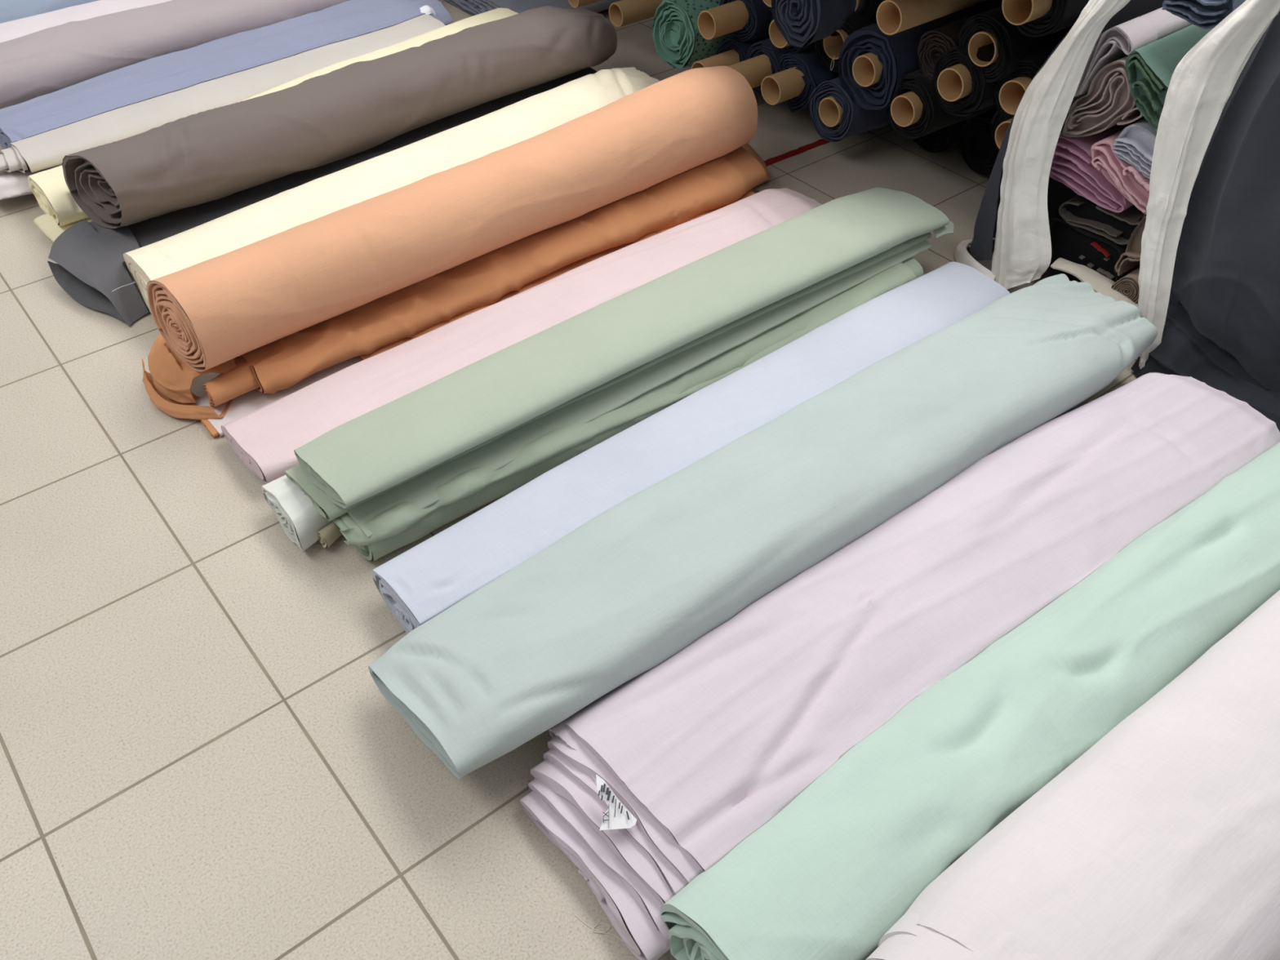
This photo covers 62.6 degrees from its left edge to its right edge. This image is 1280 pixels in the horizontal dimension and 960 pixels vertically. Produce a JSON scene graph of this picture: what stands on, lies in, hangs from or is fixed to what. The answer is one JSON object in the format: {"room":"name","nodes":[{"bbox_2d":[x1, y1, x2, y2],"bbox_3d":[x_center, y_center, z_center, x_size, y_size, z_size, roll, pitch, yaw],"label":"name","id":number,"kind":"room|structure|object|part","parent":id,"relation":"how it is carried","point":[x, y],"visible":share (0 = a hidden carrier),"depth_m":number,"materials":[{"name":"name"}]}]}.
{"room":"fabric store","nodes":[
{"label":"fabric store","id":0,"kind":"room"},
{"bbox_2d":[0,0,1172,959],"bbox_3d":[-0.837,-0.921,3.157,10.000,0.001,10.000,-29,51,-27],"label":"floor","id":1,"kind":"structure","parent":0,"point":[202,756],"depth_m":1.80,"materials":[{"name":"tile"}]},
{"bbox_2d":[0,164,62,199],"bbox_3d":[-1.566,-0.971,3.130,0.728,0.093,0.171,-29,51,-27],"label":"bolt","id":2,"kind":"object","parent":1,"relation":"on","point":[14,184],"visible":0.09,"depth_m":2.95,"materials":[{"name":"fabric"}]},
{"bbox_2d":[0,0,98,23],"bbox_3d":[-1.869,-1.923,4.026,1.659,0.227,0.334,-30,52,-28],"label":"bolt","id":3,"kind":"object","parent":1,"relation":"on","point":[10,10],"visible":0.11,"depth_m":3.69,"materials":[{"name":"fabric"}]},
{"bbox_2d":[0,0,171,42],"bbox_3d":[-1.685,-1.738,3.882,1.662,0.153,0.251,-30,52,-28],"label":"bolt","id":4,"kind":"object","parent":1,"relation":"on","point":[10,30],"visible":0.19,"depth_m":3.64,"materials":[{"name":"fabric"}]},
{"bbox_2d":[0,0,350,109],"bbox_3d":[-1.522,-1.622,3.716,1.664,0.168,0.294,-31,52,-29],"label":"bolt","id":5,"kind":"object","parent":1,"relation":"on","point":[51,60],"visible":0.73,"depth_m":3.49,"materials":[{"name":"fabric"}]},
{"bbox_2d":[0,13,445,173],"bbox_3d":[-1.275,-1.232,3.345,1.554,0.107,0.232,-34,53,-30],"label":"bolt","id":6,"kind":"object","parent":1,"relation":"on","point":[47,149],"visible":0.62,"depth_m":3.20,"materials":[{"name":"beige fabric"}]},
{"bbox_2d":[0,0,453,149],"bbox_3d":[-1.344,-1.385,3.529,1.581,0.144,0.420,-34,53,-30],"label":"bolt","id":7,"kind":"object","parent":1,"relation":"on","point":[160,75],"visible":0.59,"depth_m":3.41,"materials":[{"name":"blue fabric"}]},
{"bbox_2d":[419,4,435,15],"bbox_3d":[-0.759,-1.669,3.755,0.032,0.031,0.077,-29,51,-27],"label":"paper tag","id":8,"kind":"object","parent":7,"relation":"attached to","point":[426,9],"visible":0.93,"depth_m":3.76,"materials":[{"name":"white paper"}]},
{"bbox_2d":[27,8,519,242],"bbox_3d":[-0.988,-1.120,3.238,1.724,0.166,0.433,-34,54,-31],"label":"bolt","id":9,"kind":"object","parent":1,"relation":"on","point":[50,188],"visible":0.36,"depth_m":2.89,"materials":[{"name":"beige fabric"}]},
{"bbox_2d":[190,355,363,437],"bbox_3d":[-0.652,-0.314,2.511,0.830,0.015,0.162,-29,51,-27],"label":"bolt","id":10,"kind":"object","parent":1,"relation":"on","point":[247,402],"visible":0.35,"depth_m":2.36,"materials":[{"name":"fabric"}]},
{"bbox_2d":[261,475,333,551],"bbox_3d":[-0.340,-0.127,2.263,0.933,0.093,0.178,-29,51,-27],"label":"bolt","id":11,"kind":"object","parent":1,"relation":"on","point":[301,522],"visible":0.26,"depth_m":2.03,"materials":[{"name":"white fabric"}]},
{"bbox_2d":[47,66,596,326],"bbox_3d":[-0.826,-0.942,3.091,0.409,0.116,1.774,33,53,29],"label":"bolt","id":12,"kind":"object","parent":1,"relation":"on","point":[91,267],"visible":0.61,"depth_m":2.71,"materials":[{"name":"fabric"}]},
{"bbox_2d":[62,5,617,228],"bbox_3d":[-0.770,-1.100,3.047,1.664,0.233,0.362,-32,52,-29],"label":"bolt","id":13,"kind":"object","parent":12,"relation":"on","point":[201,157],"visible":1,"depth_m":2.83,"materials":[{"name":"grey fabric"}]},
{"bbox_2d":[317,521,342,548],"bbox_3d":[-0.407,-0.025,2.188,0.596,0.048,0.046,-34,53,-30],"label":"bolt","id":14,"kind":"object","parent":1,"relation":"on","point":[327,535],"visible":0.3,"depth_m":2.04,"materials":[{"name":"beige fabric"}]},
{"bbox_2d":[123,66,659,312],"bbox_3d":[-0.573,-0.840,2.931,1.668,0.193,0.318,-32,53,-29],"label":"bolt","id":15,"kind":"object","parent":1,"relation":"on","point":[531,117],"visible":0.46,"depth_m":2.78,"materials":[{"name":"beige fabric"}]},
{"bbox_2d":[142,142,769,419],"bbox_3d":[-0.338,-0.573,2.706,1.838,0.124,0.367,-29,51,-27],"label":"bolt","id":16,"kind":"object","parent":1,"relation":"on","point":[382,324],"visible":0.66,"depth_m":2.56,"materials":[{"name":"fabric"}]},
{"bbox_2d":[146,66,757,371],"bbox_3d":[-0.370,-0.697,2.613,1.646,0.253,0.276,-31,52,-28],"label":"bolt","id":17,"kind":"object","parent":16,"relation":"on","point":[211,313],"visible":1,"depth_m":2.44,"materials":[{"name":"orange fabric"}]},
{"bbox_2d":[220,187,822,483],"bbox_3d":[-0.165,-0.409,2.554,1.672,0.096,0.279,-29,51,-27],"label":"bolt","id":18,"kind":"object","parent":1,"relation":"on","point":[265,438],"visible":0.62,"depth_m":2.43,"materials":[{"name":"pink fabric"}]},
{"bbox_2d":[446,0,621,15],"bbox_3d":[-0.419,-1.942,4.139,0.580,0.109,0.720,-29,51,-27],"label":"bolt","id":19,"kind":"object","parent":1,"relation":"on","point":[474,7],"visible":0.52,"depth_m":3.94,"materials":[{"name":"fabric"}]},
{"bbox_2d":[574,914,623,942],"bbox_3d":[-0.059,0.649,1.526,0.081,0.002,0.017,13,45,13],"label":"thread","id":20,"kind":"object","parent":1,"relation":"on","point":[575,914],"visible":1,"depth_m":1.52},
{"bbox_2d":[354,257,923,561],"bbox_3d":[0.058,-0.221,2.357,1.546,0.101,0.190,-29,51,-27],"label":"bolt","id":21,"kind":"object","parent":1,"relation":"on","point":[736,357],"visible":0.23,"depth_m":2.17,"materials":[{"name":"fabric"}]},
{"bbox_2d":[284,231,931,546],"bbox_3d":[0.039,-0.291,2.371,1.666,0.083,0.321,-29,51,-27],"label":"bolt","id":22,"kind":"object","parent":21,"relation":"on","point":[394,520],"visible":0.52,"depth_m":2.17,"materials":[{"name":"fabric"}]},
{"bbox_2d":[293,186,953,537],"bbox_3d":[0.061,-0.348,2.357,1.687,0.123,0.287,-29,51,-27],"label":"bolt","id":23,"kind":"object","parent":22,"relation":"on","point":[366,455],"visible":0.96,"depth_m":2.22,"materials":[{"name":"green fabric"}]},
{"bbox_2d":[371,262,1010,633],"bbox_3d":[0.208,-0.115,2.236,1.634,0.118,0.245,-29,51,-27],"label":"bolt","id":24,"kind":"object","parent":1,"relation":"on","point":[422,582],"visible":0.68,"depth_m":2.12,"materials":[{"name":"fabric"}]},
{"bbox_2d":[764,138,830,166],"bbox_3d":[0.501,-1.026,3.273,0.421,0.001,0.034,-28,50,-26],"label":"tape","id":25,"kind":"object","parent":1,"relation":"on","point":[807,147],"visible":0.62,"depth_m":3.26,"materials":[{"name":"red plastic"}]},
{"bbox_2d":[519,372,1279,959],"bbox_3d":[0.553,0.187,1.897,1.671,0.154,0.397,-29,51,-27],"label":"bolt","id":26,"kind":"object","parent":1,"relation":"on","point":[645,788],"visible":0.87,"depth_m":1.73,"materials":[{"name":"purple fabric"}]},
{"bbox_2d":[913,119,967,152],"bbox_3d":[1.426,-1.375,3.502,1.415,0.184,0.180,-29,51,-27],"label":"roll","id":27,"kind":"object","parent":1,"relation":"on","point":[942,140],"visible":0.21,"depth_m":3.20,"materials":[{"name":"black fabric"}]},
{"bbox_2d":[660,441,1279,959],"bbox_3d":[0.773,0.286,1.754,1.730,0.211,0.245,-27,50,-26],"label":"bolt","id":28,"kind":"object","parent":1,"relation":"on","point":[828,876],"visible":0.89,"depth_m":1.55,"materials":[{"name":"green fabric"}]},
{"bbox_2d":[960,107,998,175],"bbox_3d":[1.546,-1.273,3.395,1.408,0.188,0.186,-29,51,-27],"label":"roll","id":29,"kind":"object","parent":1,"relation":"on","point":[979,151],"visible":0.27,"depth_m":3.10,"materials":[{"name":"black fabric"}]},
{"bbox_2d":[885,69,995,139],"bbox_3d":[1.276,-1.317,3.202,1.434,0.177,0.182,-29,51,-27],"label":"roll","id":30,"kind":"object","parent":29,"relation":"on","point":[916,113],"visible":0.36,"depth_m":2.88,"materials":[{"name":"black fabric"}]},
{"bbox_2d":[917,16,971,81],"bbox_3d":[1.334,-1.431,3.125,1.417,0.134,0.138,-29,51,-27],"label":"roll","id":31,"kind":"object","parent":30,"relation":"on","point":[933,43],"visible":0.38,"depth_m":2.81,"materials":[{"name":"brown fabric"}]},
{"bbox_2d":[875,0,1002,35],"bbox_3d":[1.211,-1.498,3.018,1.482,0.183,0.179,-29,51,-27],"label":"roll","id":32,"kind":"object","parent":31,"relation":"on","point":[893,16],"visible":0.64,"depth_m":2.72,"materials":[{"name":"black fabric"}]},
{"bbox_2d":[933,45,998,116],"bbox_3d":[1.365,-1.331,3.053,1.440,0.184,0.179,-29,51,-27],"label":"roll","id":33,"kind":"object","parent":30,"relation":"on","point":[962,89],"visible":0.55,"depth_m":2.74,"materials":[{"name":"black fabric"}]},
{"bbox_2d":[955,5,1072,84],"bbox_3d":[1.404,-1.387,2.962,1.411,0.181,0.188,-29,51,-27],"label":"roll","id":34,"kind":"object","parent":33,"relation":"on","point":[988,33],"visible":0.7,"depth_m":2.63,"materials":[{"name":"black fabric"}]},
{"bbox_2d":[865,590,1279,959],"bbox_3d":[0.968,0.411,1.576,1.558,0.279,0.360,-27,50,-26],"label":"bolt","id":35,"kind":"object","parent":1,"relation":"on","point":[1161,841],"visible":1,"depth_m":1.34,"materials":[{"name":"fabric"}]},
{"bbox_2d":[1050,387,1104,420],"bbox_3d":[0.405,0.050,2.102,1.474,0.066,0.226,-29,51,-27],"label":"bolt","id":36,"kind":"object","parent":1,"relation":"on","point":[1082,402],"visible":0.02,"depth_m":2.33,"materials":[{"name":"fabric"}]},
{"bbox_2d":[368,273,1157,778],"bbox_3d":[0.345,-0.009,2.037,1.788,0.160,0.336,-27,50,-26],"label":"bolt","id":37,"kind":"object","parent":36,"relation":"on","point":[619,595],"visible":0.99,"depth_m":1.87,"materials":[{"name":"teal fabric"}]},
{"bbox_2d":[1050,257,1137,307],"bbox_3d":[1.105,-0.441,2.566,0.150,0.132,0.242,-29,51,-27],"label":"folded cloth","id":38,"kind":"object","parent":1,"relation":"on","point":[1100,283],"visible":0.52,"depth_m":2.52,"materials":[{"name":"beige fabric"}]},
{"bbox_2d":[1111,266,1139,302],"bbox_3d":[1.338,-0.549,2.577,0.508,0.086,0.071,-28,50,-26],"label":"roll","id":39,"kind":"object","parent":38,"relation":"on","point":[1128,285],"visible":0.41,"depth_m":2.46,"materials":[{"name":"beige fabric"}]},
{"bbox_2d":[1115,217,1146,275],"bbox_3d":[1.357,-0.654,2.550,0.569,0.159,0.060,-29,51,-27],"label":"folded cloth","id":40,"kind":"object","parent":39,"relation":"on","point":[1129,260],"visible":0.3,"depth_m":2.44,"materials":[{"name":"brown fabric"}]},
{"bbox_2d":[954,0,1279,431],"bbox_3d":[1.628,-0.684,2.259,1.012,0.919,1.511,-25,49,-24],"label":"bag","id":41,"kind":"object","parent":1,"relation":"on","point":[1211,235],"visible":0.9,"depth_m":2.26,"materials":[{"name":"fabric"}]},
{"bbox_3d":[1.248,-1.019,2.653,0.928,0.845,0.177,-29,51,-27],"label":"panel","id":42,"kind":"part","parent":41,"relation":"part of","materials":[{"name":"fabric"}]},
{"bbox_2d":[1047,216,1140,282],"bbox_3d":[1.322,-0.673,2.732,0.639,0.153,0.226,-29,51,-27],"label":"folded cloth","id":43,"kind":"object","parent":41,"relation":"in","point":[1101,255],"visible":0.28,"depth_m":2.58,"materials":[{"name":"black fabric"}]},
{"bbox_2d":[1086,262,1093,267],"bbox_3d":[1.099,-0.524,2.570,0.014,0.007,0.012,-29,51,-27],"label":"print","id":44,"kind":"object","parent":43,"relation":"attached to","point":[1089,264],"depth_m":2.57,"materials":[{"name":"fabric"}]},
{"bbox_2d":[1090,241,1110,257],"bbox_3d":[1.106,-0.554,2.530,0.015,0.015,0.051,-29,51,-27],"label":"print","id":45,"kind":"object","parent":43,"relation":"attached to","point":[1103,248],"depth_m":2.54},
{"bbox_2d":[1055,195,1146,245],"bbox_3d":[1.330,-0.760,2.646,0.632,0.120,0.221,-29,51,-27],"label":"folded cloth","id":46,"kind":"object","parent":43,"relation":"on","point":[1079,211],"visible":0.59,"depth_m":2.52,"materials":[{"name":"black fabric"}]},
{"bbox_2d":[1049,116,1144,212],"bbox_3d":[1.291,-0.851,2.604,0.652,0.119,0.229,-29,51,-27],"label":"folded cloth","id":47,"kind":"object","parent":46,"relation":"on","point":[1072,166],"visible":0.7,"depth_m":2.47,"materials":[{"name":"purple fabric"}]},
{"bbox_2d":[1062,55,1143,137],"bbox_3d":[1.288,-0.971,2.495,0.651,0.204,0.176,-29,51,-27],"label":"folded cloth","id":48,"kind":"object","parent":47,"relation":"on","point":[1108,102],"visible":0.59,"depth_m":2.36,"materials":[{"name":"brown fabric"}]},
{"bbox_2d":[1074,7,1191,96],"bbox_3d":[1.270,-1.047,2.466,0.639,0.173,0.103,-29,51,-27],"label":"folded cloth","id":49,"kind":"object","parent":48,"relation":"on","point":[1117,42],"visible":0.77,"depth_m":2.32,"materials":[{"name":"white fabric"}]},
{"bbox_2d":[1090,129,1150,214],"bbox_3d":[1.300,-0.805,2.506,0.566,0.119,0.182,-29,51,-27],"label":"folded cloth","id":50,"kind":"object","parent":47,"relation":"on","point":[1131,182],"visible":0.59,"depth_m":2.38,"materials":[{"name":"pink fabric"}]},
{"bbox_2d":[1112,118,1156,178],"bbox_3d":[1.310,-0.848,2.452,0.561,0.101,0.117,-29,51,-27],"label":"folded cloth","id":51,"kind":"object","parent":50,"relation":"on","point":[1135,144],"visible":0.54,"depth_m":2.33,"materials":[{"name":"grey fabric"}]},
{"bbox_2d":[1124,24,1213,131],"bbox_3d":[1.296,-0.948,2.371,0.571,0.143,0.135,-29,51,-27],"label":"folded cloth","id":52,"kind":"object","parent":51,"relation":"on","point":[1150,68],"visible":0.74,"depth_m":2.26,"materials":[{"name":"green fabric"}]},
{"bbox_2d":[1097,267,1114,279],"bbox_3d":[1.126,-0.499,2.546,0.014,0.009,0.042,-29,51,-27],"label":"print","id":53,"kind":"object","parent":43,"relation":"attached to","point":[1108,273],"depth_m":2.55,"materials":[{"name":"fabric"}]},
{"bbox_2d":[1161,0,1245,29],"bbox_3d":[1.285,-1.052,2.192,0.460,0.106,0.147,-29,51,-27],"label":"folded cloth","id":54,"kind":"object","parent":41,"relation":"in","point":[1203,14],"visible":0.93,"depth_m":2.11,"materials":[{"name":"fabric"}]},
{"bbox_3d":[1.425,-0.442,1.966,0.080,0.863,0.840,-29,51,-27],"label":"panel","id":55,"kind":"part","parent":41,"relation":"part of","materials":[{"name":"fabric"}]},
{"bbox_3d":[1.143,-1.551,3.691,1.412,0.176,0.181,-29,51,-27],"label":"roll","id":56,"kind":"object","parent":1,"relation":"on","visible":0},
{"bbox_2d":[728,38,782,94],"bbox_3d":[0.873,-1.545,3.548,1.549,0.180,0.173,-29,51,-27],"label":"roll","id":57,"kind":"object","parent":56,"relation":"on","point":[762,59],"visible":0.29,"depth_m":3.21,"materials":[{"name":"blue fabric"}]},
{"bbox_2d":[768,15,814,55],"bbox_3d":[0.973,-1.635,3.450,1.444,0.161,0.158,-29,51,-27],"label":"roll","id":58,"kind":"object","parent":57,"relation":"on","point":[777,39],"visible":0.25,"depth_m":3.16,"materials":[{"name":"blue fabric"}]},
{"bbox_2d":[762,0,772,13],"bbox_3d":[0.942,-1.739,3.403,1.442,0.172,0.171,-29,51,-27],"label":"roll","id":59,"kind":"object","parent":58,"relation":"on","point":[767,2],"visible":0.08,"depth_m":3.11,"materials":[{"name":"blue fabric"}]},
{"bbox_2d":[760,46,839,111],"bbox_3d":[0.980,-1.479,3.477,1.503,0.192,0.168,-29,51,-27],"label":"roll","id":60,"kind":"object","parent":56,"relation":"on","point":[802,72],"visible":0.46,"depth_m":3.15,"materials":[{"name":"blue fabric"}]},
{"bbox_3d":[0.991,-1.666,3.841,1.413,0.133,0.138,-29,51,-27],"label":"roll","id":61,"kind":"object","parent":1,"relation":"on","visible":0},
{"bbox_2d":[690,35,769,69],"bbox_3d":[0.787,-1.604,3.664,1.541,0.160,0.157,-29,51,-27],"label":"roll","id":62,"kind":"object","parent":61,"relation":"on","point":[731,51],"visible":0.24,"depth_m":3.33,"materials":[{"name":"blue fabric"}]},
{"bbox_2d":[697,0,773,42],"bbox_3d":[0.801,-1.723,3.564,1.534,0.181,0.181,-29,51,-27],"label":"roll","id":63,"kind":"object","parent":62,"relation":"on","point":[742,20],"visible":0.69,"depth_m":3.24,"materials":[{"name":"blue fabric"}]},
{"bbox_3d":[0.829,-1.824,3.972,1.412,0.178,0.179,-29,51,-27],"label":"roll","id":64,"kind":"object","parent":1,"relation":"on","visible":0},
{"bbox_2d":[652,0,731,68],"bbox_3d":[0.416,-1.601,3.565,0.818,0.225,0.219,-29,51,-27],"label":"roll","id":65,"kind":"object","parent":64,"relation":"on","point":[678,41],"visible":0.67,"depth_m":3.38,"materials":[{"name":"fabric"}]},
{"bbox_3d":[0.665,-1.947,4.131,1.414,0.134,0.138,-29,51,-27],"label":"roll","id":66,"kind":"object","parent":1,"relation":"on","visible":0},
{"bbox_2d":[608,0,662,27],"bbox_3d":[0.383,-1.865,3.908,1.200,0.080,0.080,-29,51,-27],"label":"cardboard tube","id":67,"kind":"object","parent":66,"relation":"on","point":[623,12],"visible":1,"depth_m":3.65,"materials":[{"name":"brown cardboard"}]},
{"bbox_3d":[0.229,-2.209,3.911,1.940,0.820,3.900,-29,51,-27],"label":"storage rack","id":68,"kind":"object","parent":1,"relation":"on","visible":0},
{"bbox_2d":[568,0,602,8],"bbox_3d":[0.134,-1.901,3.915,0.950,0.070,0.070,-29,51,-27],"label":"cardboard tube","id":69,"kind":"object","parent":68,"relation":"on","point":[574,3],"visible":1,"depth_m":3.72,"materials":[{"name":"brown cardboard"}]},
{"bbox_2d":[808,76,890,142],"bbox_3d":[1.106,-1.374,3.396,1.415,0.212,0.200,-29,51,-27],"label":"roll","id":70,"kind":"object","parent":68,"relation":"in","point":[835,117],"visible":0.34,"depth_m":3.09,"materials":[{"name":"blue fabric"}]},
{"bbox_2d":[814,12,876,72],"bbox_3d":[1.096,-1.546,3.320,1.432,0.182,0.188,-29,51,-27],"label":"roll","id":71,"kind":"object","parent":70,"relation":"on","point":[828,49],"visible":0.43,"depth_m":3.04,"materials":[{"name":"black fabric"}]},
{"bbox_2d":[771,0,865,48],"bbox_3d":[0.899,-1.569,3.211,1.213,0.231,0.223,-29,51,-27],"label":"roll","id":72,"kind":"object","parent":71,"relation":"on","point":[802,23],"visible":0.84,"depth_m":2.94,"materials":[{"name":"blue fabric"}]},
{"bbox_2d":[854,0,885,19],"bbox_3d":[1.108,-1.663,3.313,1.435,0.240,0.277,-29,51,-27],"label":"roll","id":73,"kind":"object","parent":71,"relation":"on","point":[870,6],"visible":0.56,"depth_m":2.94,"materials":[{"name":"black fabric"}]},
{"bbox_2d":[838,8,973,110],"bbox_3d":[1.176,-1.435,3.235,1.423,0.236,0.233,-29,51,-27],"label":"roll","id":74,"kind":"object","parent":70,"relation":"on","point":[873,64],"visible":0.46,"depth_m":2.91,"materials":[{"name":"blue fabric"}]},
{"bbox_3d":[1.672,-1.165,3.283,1.413,0.181,0.180,-29,51,-27],"label":"roll","id":75,"kind":"object","parent":1,"relation":"on","visible":0},
{"bbox_2d":[990,111,1013,151],"bbox_3d":[1.508,-1.186,3.033,1.438,0.165,0.175,-29,51,-27],"label":"roll","id":76,"kind":"object","parent":75,"relation":"on","point":[999,126],"visible":0.07,"depth_m":2.74,"materials":[{"name":"black fabric"}]},
{"bbox_2d":[992,43,1058,119],"bbox_3d":[1.494,-1.264,2.963,1.440,0.181,0.181,-29,51,-27],"label":"roll","id":77,"kind":"object","parent":76,"relation":"on","point":[1007,93],"visible":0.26,"depth_m":2.66,"materials":[{"name":"black fabric"}]},
{"bbox_2d":[1001,0,1088,37],"bbox_3d":[1.437,-1.400,2.739,1.474,0.182,0.182,-29,51,-27],"label":"roll","id":78,"kind":"object","parent":77,"relation":"on","point":[1030,18],"visible":0.88,"depth_m":2.44,"materials":[{"name":"black fabric"}]}
]}

